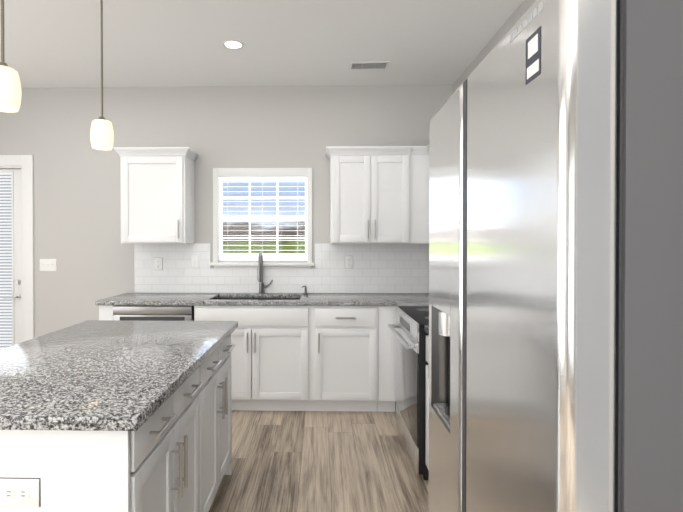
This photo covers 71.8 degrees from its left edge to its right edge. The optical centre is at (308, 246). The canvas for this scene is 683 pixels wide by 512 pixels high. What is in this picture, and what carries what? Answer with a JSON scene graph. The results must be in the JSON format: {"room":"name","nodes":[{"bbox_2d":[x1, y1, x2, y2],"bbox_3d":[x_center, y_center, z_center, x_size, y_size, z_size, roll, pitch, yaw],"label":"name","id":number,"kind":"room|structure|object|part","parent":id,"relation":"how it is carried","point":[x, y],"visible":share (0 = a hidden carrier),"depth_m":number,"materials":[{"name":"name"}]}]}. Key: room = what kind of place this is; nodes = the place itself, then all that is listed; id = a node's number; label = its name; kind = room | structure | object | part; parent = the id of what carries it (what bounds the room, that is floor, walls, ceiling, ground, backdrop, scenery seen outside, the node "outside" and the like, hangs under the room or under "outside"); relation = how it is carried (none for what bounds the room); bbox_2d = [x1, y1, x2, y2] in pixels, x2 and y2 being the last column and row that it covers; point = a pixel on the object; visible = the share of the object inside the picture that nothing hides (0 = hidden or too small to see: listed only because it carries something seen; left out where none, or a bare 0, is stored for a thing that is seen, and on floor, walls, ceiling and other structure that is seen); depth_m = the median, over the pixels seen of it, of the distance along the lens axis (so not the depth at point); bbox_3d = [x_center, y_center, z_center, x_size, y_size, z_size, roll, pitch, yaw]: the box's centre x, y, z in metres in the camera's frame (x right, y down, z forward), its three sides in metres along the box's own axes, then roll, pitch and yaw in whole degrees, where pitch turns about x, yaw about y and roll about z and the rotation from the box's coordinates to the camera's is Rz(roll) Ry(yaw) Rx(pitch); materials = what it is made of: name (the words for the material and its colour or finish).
{"room":"kitchen","nodes":[
{"label":"kitchen","id":0,"kind":"room"},
{"bbox_2d":[0,85,452,337],"bbox_3d":[-1.273,-0.077,4.503,5.465,2.854,0.120,0,0,1],"label":"wall","id":1,"kind":"structure","parent":0,"point":[77,203],"depth_m":4.44,"materials":[{"name":"grey paint"}]},
{"bbox_2d":[0,169,21,349],"bbox_3d":[-3.171,0.299,4.517,0.868,2.085,0.106,0,0,1],"label":"entry door","id":2,"kind":"structure","parent":1,"relation":"in","point":[10,269],"depth_m":4.52,"materials":[{"name":"white"}]},
{"bbox_2d":[0,155,33,341],"bbox_3d":[-3.170,0.241,4.541,1.114,2.217,0.138,0,0,1],"label":"door frame","id":3,"kind":"structure","parent":1,"relation":"attached to","point":[24,163],"depth_m":4.46,"materials":[{"name":"white wood"}]},
{"bbox_2d":[40,259,56,270],"bbox_3d":[-2.477,0.175,4.464,0.162,0.118,0.016,0,0,1],"label":"switch plate","id":4,"kind":"object","parent":1,"relation":"attached to","point":[48,264],"visible":1,"depth_m":4.47,"materials":[{"name":"white plastic"}]},
{"bbox_2d":[114,147,198,242],"bbox_3d":[-1.364,-0.445,4.251,0.655,0.834,0.379,0,0,1],"label":"upper cabinet","id":5,"kind":"object","parent":1,"relation":"attached to","point":[157,194],"visible":1,"depth_m":4.11,"materials":[{"name":"white wood"}]},
{"bbox_2d":[210,168,314,267],"bbox_3d":[-0.434,-0.266,4.457,0.979,0.941,0.170,0,0,1],"label":"window","id":6,"kind":"structure","parent":1,"relation":"in","point":[261,172],"depth_m":4.45,"materials":[{"name":"white wood"}]},
{"bbox_2d":[218,177,306,255],"bbox_3d":[-0.434,-0.285,4.450,0.838,0.740,0.051,0,0,1],"label":"window blinds","id":7,"kind":"object","parent":6,"relation":"attached to","point":[262,201],"visible":0.94,"depth_m":4.43,"materials":[{"name":"white plastic"}]},
{"bbox_3d":[-0.433,-0.260,4.502,0.838,0.791,0.040,0,0,1],"label":"window sash","id":8,"kind":"part","parent":6,"relation":"part of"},
{"bbox_2d":[134,243,428,292],"bbox_3d":[-0.156,0.204,4.414,2.983,0.466,0.008,0,0,1],"label":"backsplash","id":9,"kind":"structure","parent":1,"relation":"attached to","point":[390,267],"depth_m":4.41,"materials":[{"name":"tile"}]},
{"bbox_2d":[154,258,162,269],"bbox_3d":[-1.418,0.165,4.434,0.076,0.120,0.008,0,0,1],"label":"electrical outlet","id":10,"kind":"object","parent":9,"relation":"attached to","point":[158,263],"visible":1,"depth_m":4.43,"materials":[{"name":"grey plastic"}]},
{"bbox_2d":[191,256,198,267],"bbox_3d":[-1.069,0.146,4.422,0.070,0.118,0.016,0,0,1],"label":"switch","id":11,"kind":"object","parent":9,"relation":"attached to","point":[194,261],"visible":1,"depth_m":4.42,"materials":[{"name":"white plastic"}]},
{"bbox_2d":[345,256,352,268],"bbox_3d":[0.374,0.146,4.392,0.076,0.120,0.008,0,0,1],"label":"electrical outlet","id":12,"kind":"object","parent":9,"relation":"attached to","point":[348,262],"visible":1,"depth_m":4.39,"materials":[{"name":"white plastic"}]},
{"bbox_2d":[325,146,411,242],"bbox_3d":[0.517,-0.445,4.207,0.732,0.834,0.379,0,0,1],"label":"upper cabinet","id":13,"kind":"object","parent":1,"relation":"attached to","point":[370,194],"visible":1,"depth_m":4.06,"materials":[{"name":"white wood"}]},
{"bbox_2d":[411,149,426,242],"bbox_3d":[1.109,-0.422,4.230,0.446,0.789,0.306,0,0,1],"label":"upper cabinet","id":14,"kind":"object","parent":1,"relation":"attached to","point":[419,194],"depth_m":4.08,"materials":[{"name":"white wood"}]},
{"bbox_2d":[0,0,523,87],"bbox_3d":[-1.364,-1.514,0.588,5.465,0.080,7.930,0,0,1],"label":"ceiling","id":15,"kind":"structure","parent":0,"point":[146,43],"depth_m":3.42,"materials":[{"name":"white paint"}]},
{"bbox_2d":[0,0,21,112],"bbox_3d":[-1.093,-0.986,1.678,0.130,0.990,0.130,0,0,1],"label":"pendant light","id":16,"kind":"object","parent":15,"relation":"hanging from","point":[10,93],"visible":1,"depth_m":1.66,"materials":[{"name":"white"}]},
{"bbox_2d":[90,0,113,149],"bbox_3d":[-1.075,-0.998,2.443,0.130,0.978,0.130,0,0,1],"label":"pendant light","id":17,"kind":"object","parent":15,"relation":"hanging from","point":[101,134],"visible":1,"depth_m":2.42,"materials":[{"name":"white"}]},
{"bbox_2d":[222,40,243,49],"bbox_3d":[-0.560,-1.493,3.485,0.158,0.006,0.158,0,0,1],"label":"recessed light","id":18,"kind":"object","parent":15,"relation":"in","point":[232,44],"visible":1,"depth_m":3.48,"materials":[{"name":"white plastic"}]},
{"bbox_2d":[349,61,389,69],"bbox_3d":[0.496,-1.494,3.891,0.320,0.009,0.171,0,0,1],"label":"ceiling vent","id":19,"kind":"object","parent":15,"relation":"in","point":[370,65],"visible":1,"depth_m":3.89,"materials":[{"name":"white metal"}]},
{"bbox_2d":[209,401,428,511],"bbox_3d":[-1.364,1.410,0.610,5.465,0.060,7.930,0,0,1],"label":"floor","id":20,"kind":"structure","parent":0,"point":[321,461],"depth_m":2.91,"materials":[{"name":"wood"}]},
{"bbox_2d":[99,305,114,319],"bbox_3d":[-1.652,0.915,4.154,0.116,0.876,0.606,0,0,1],"label":"base cabinet","id":21,"kind":"object","parent":20,"relation":"on","point":[105,312],"depth_m":3.85,"materials":[{"name":"white wood"}]},
{"bbox_2d":[0,335,234,511],"bbox_3d":[-0.798,0.931,2.068,0.728,0.876,1.519,0,0,1],"label":"kitchen island","id":22,"kind":"object","parent":20,"relation":"on","point":[173,453],"visible":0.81,"depth_m":1.43,"materials":[{"name":"white wood"}]},
{"bbox_2d":[0,477,40,506],"bbox_3d":[-0.808,0.682,1.302,0.127,0.080,0.008,0,0,1],"label":"outlet","id":23,"kind":"object","parent":22,"relation":"attached to","point":[19,492],"visible":1,"depth_m":1.30,"materials":[{"name":"white plastic"}]},
{"bbox_2d":[0,320,237,430],"bbox_3d":[-0.906,0.474,2.067,0.921,0.038,1.577,0,0,1],"label":"island countertop","id":24,"kind":"structure","parent":22,"relation":"on","point":[111,375],"depth_m":1.73,"materials":[{"name":"stone"}]},
{"bbox_2d":[113,305,193,320],"bbox_3d":[-1.266,0.918,4.126,0.646,0.870,0.606,0,0,1],"label":"dishwasher","id":25,"kind":"object","parent":20,"relation":"on","point":[161,313],"visible":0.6,"depth_m":3.82,"materials":[{"name":"grey metal"}]},
{"bbox_2d":[194,306,309,410],"bbox_3d":[-0.455,0.915,4.096,0.946,0.876,0.667,0,0,1],"label":"base cabinet","id":26,"kind":"object","parent":20,"relation":"on","point":[270,360],"visible":0.71,"depth_m":3.81,"materials":[{"name":"white wood"}]},
{"bbox_2d":[95,293,428,305],"bbox_3d":[-0.204,0.459,3.960,3.058,0.038,0.920,0,0,1],"label":"countertop","id":27,"kind":"structure","parent":26,"relation":"on","point":[308,299],"depth_m":3.91,"materials":[{"name":"stone"}]},
{"bbox_2d":[216,298,299,299],"bbox_3d":[-0.452,0.584,4.124,0.789,0.210,0.454,0,0,1],"label":"sink basin","id":28,"kind":"object","parent":27,"relation":"in","point":[258,299],"visible":0.02,"depth_m":4.35,"materials":[{"name":"silver metal"}]},
{"bbox_2d":[257,252,272,293],"bbox_3d":[-0.404,0.243,4.311,0.136,0.388,0.199,0,0,1],"label":"faucet","id":29,"kind":"object","parent":27,"relation":"on","point":[262,286],"visible":0.96,"depth_m":4.35,"materials":[{"name":"silver metal"}]},
{"bbox_2d":[310,306,394,411],"bbox_3d":[0.365,0.915,4.077,0.695,0.876,0.667,0,0,1],"label":"base cabinet","id":30,"kind":"object","parent":20,"relation":"on","point":[343,358],"depth_m":3.79,"materials":[{"name":"white wood"}]},
{"bbox_3d":[0.642,0.915,4.101,0.142,0.876,0.606,0,0,1],"label":"base cabinet filler","id":31,"kind":"part","parent":30,"relation":"part of","materials":[{"name":"white wood"}]},
{"bbox_2d":[395,309,395,400],"bbox_3d":[1.011,0.916,3.936,0.628,0.876,0.919,0,0,1],"label":"base cabinet","id":32,"kind":"object","parent":20,"relation":"on","point":[395,363],"visible":0.02,"depth_m":3.76,"materials":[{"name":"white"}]},
{"bbox_2d":[388,306,428,480],"bbox_3d":[0.933,0.896,3.091,0.724,0.930,0.765,0,0,1],"label":"range","id":33,"kind":"object","parent":20,"relation":"on","point":[409,332],"visible":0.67,"depth_m":2.88,"materials":[{"name":"silver metal"}]},
{"bbox_2d":[425,335,428,469],"bbox_3d":[0.949,0.930,2.173,0.669,0.876,1.062,0,0,1],"label":"base cabinet","id":34,"kind":"object","parent":20,"relation":"on","point":[427,411],"visible":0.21,"depth_m":2.64,"materials":[{"name":"white wood"}]},
{"bbox_2d":[424,325,428,334],"bbox_3d":[0.967,0.473,2.169,0.633,0.038,1.065,0,0,1],"label":"countertop","id":35,"kind":"structure","parent":34,"relation":"on","point":[426,328],"depth_m":2.65,"materials":[{"name":"stone"}]},
{"bbox_2d":[429,0,682,511],"bbox_3d":[0.824,0.462,1.172,0.852,1.828,0.910,0,0,1],"label":"fridge","id":36,"kind":"object","parent":20,"relation":"on","point":[555,255],"visible":1,"depth_m":0.74,"materials":[{"name":"grey metal"}]},
{"bbox_3d":[0.453,0.426,1.429,0.090,1.745,0.414,0,0,1],"label":"door","id":37,"kind":"part","parent":36,"relation":"part of","materials":[{"name":"silver metal"}]},
{"bbox_3d":[0.442,0.430,0.973,0.091,1.745,0.495,0,0,1],"label":"door","id":38,"kind":"part","parent":36,"relation":"part of","materials":[{"name":"silver metal"}]},
{"bbox_2d":[453,0,535,92],"bbox_3d":[1.308,-0.046,0.537,0.120,2.854,7.690,0,0,1],"label":"wall","id":39,"kind":"structure","parent":0,"point":[515,16],"depth_m":3.31,"materials":[{"name":"grey paint"}]},
{"bbox_2d":[427,149,428,242],"bbox_3d":[1.176,-0.419,3.799,0.291,0.789,0.551,0,0,1],"label":"upper cabinet","id":40,"kind":"object","parent":39,"relation":"attached to","point":[427,149],"depth_m":4.08,"materials":[{"name":"white wood"}]},
{"label":"outside","id":41,"kind":"structure","parent":0,"visible":0},
{"bbox_2d":[223,180,304,252],"bbox_3d":[-1.685,-0.167,6.662,10.500,6.000,0.020,0,0,1],"label":"sky","id":42,"kind":"structure","parent":41,"point":[267,211],"depth_m":6.63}
]}

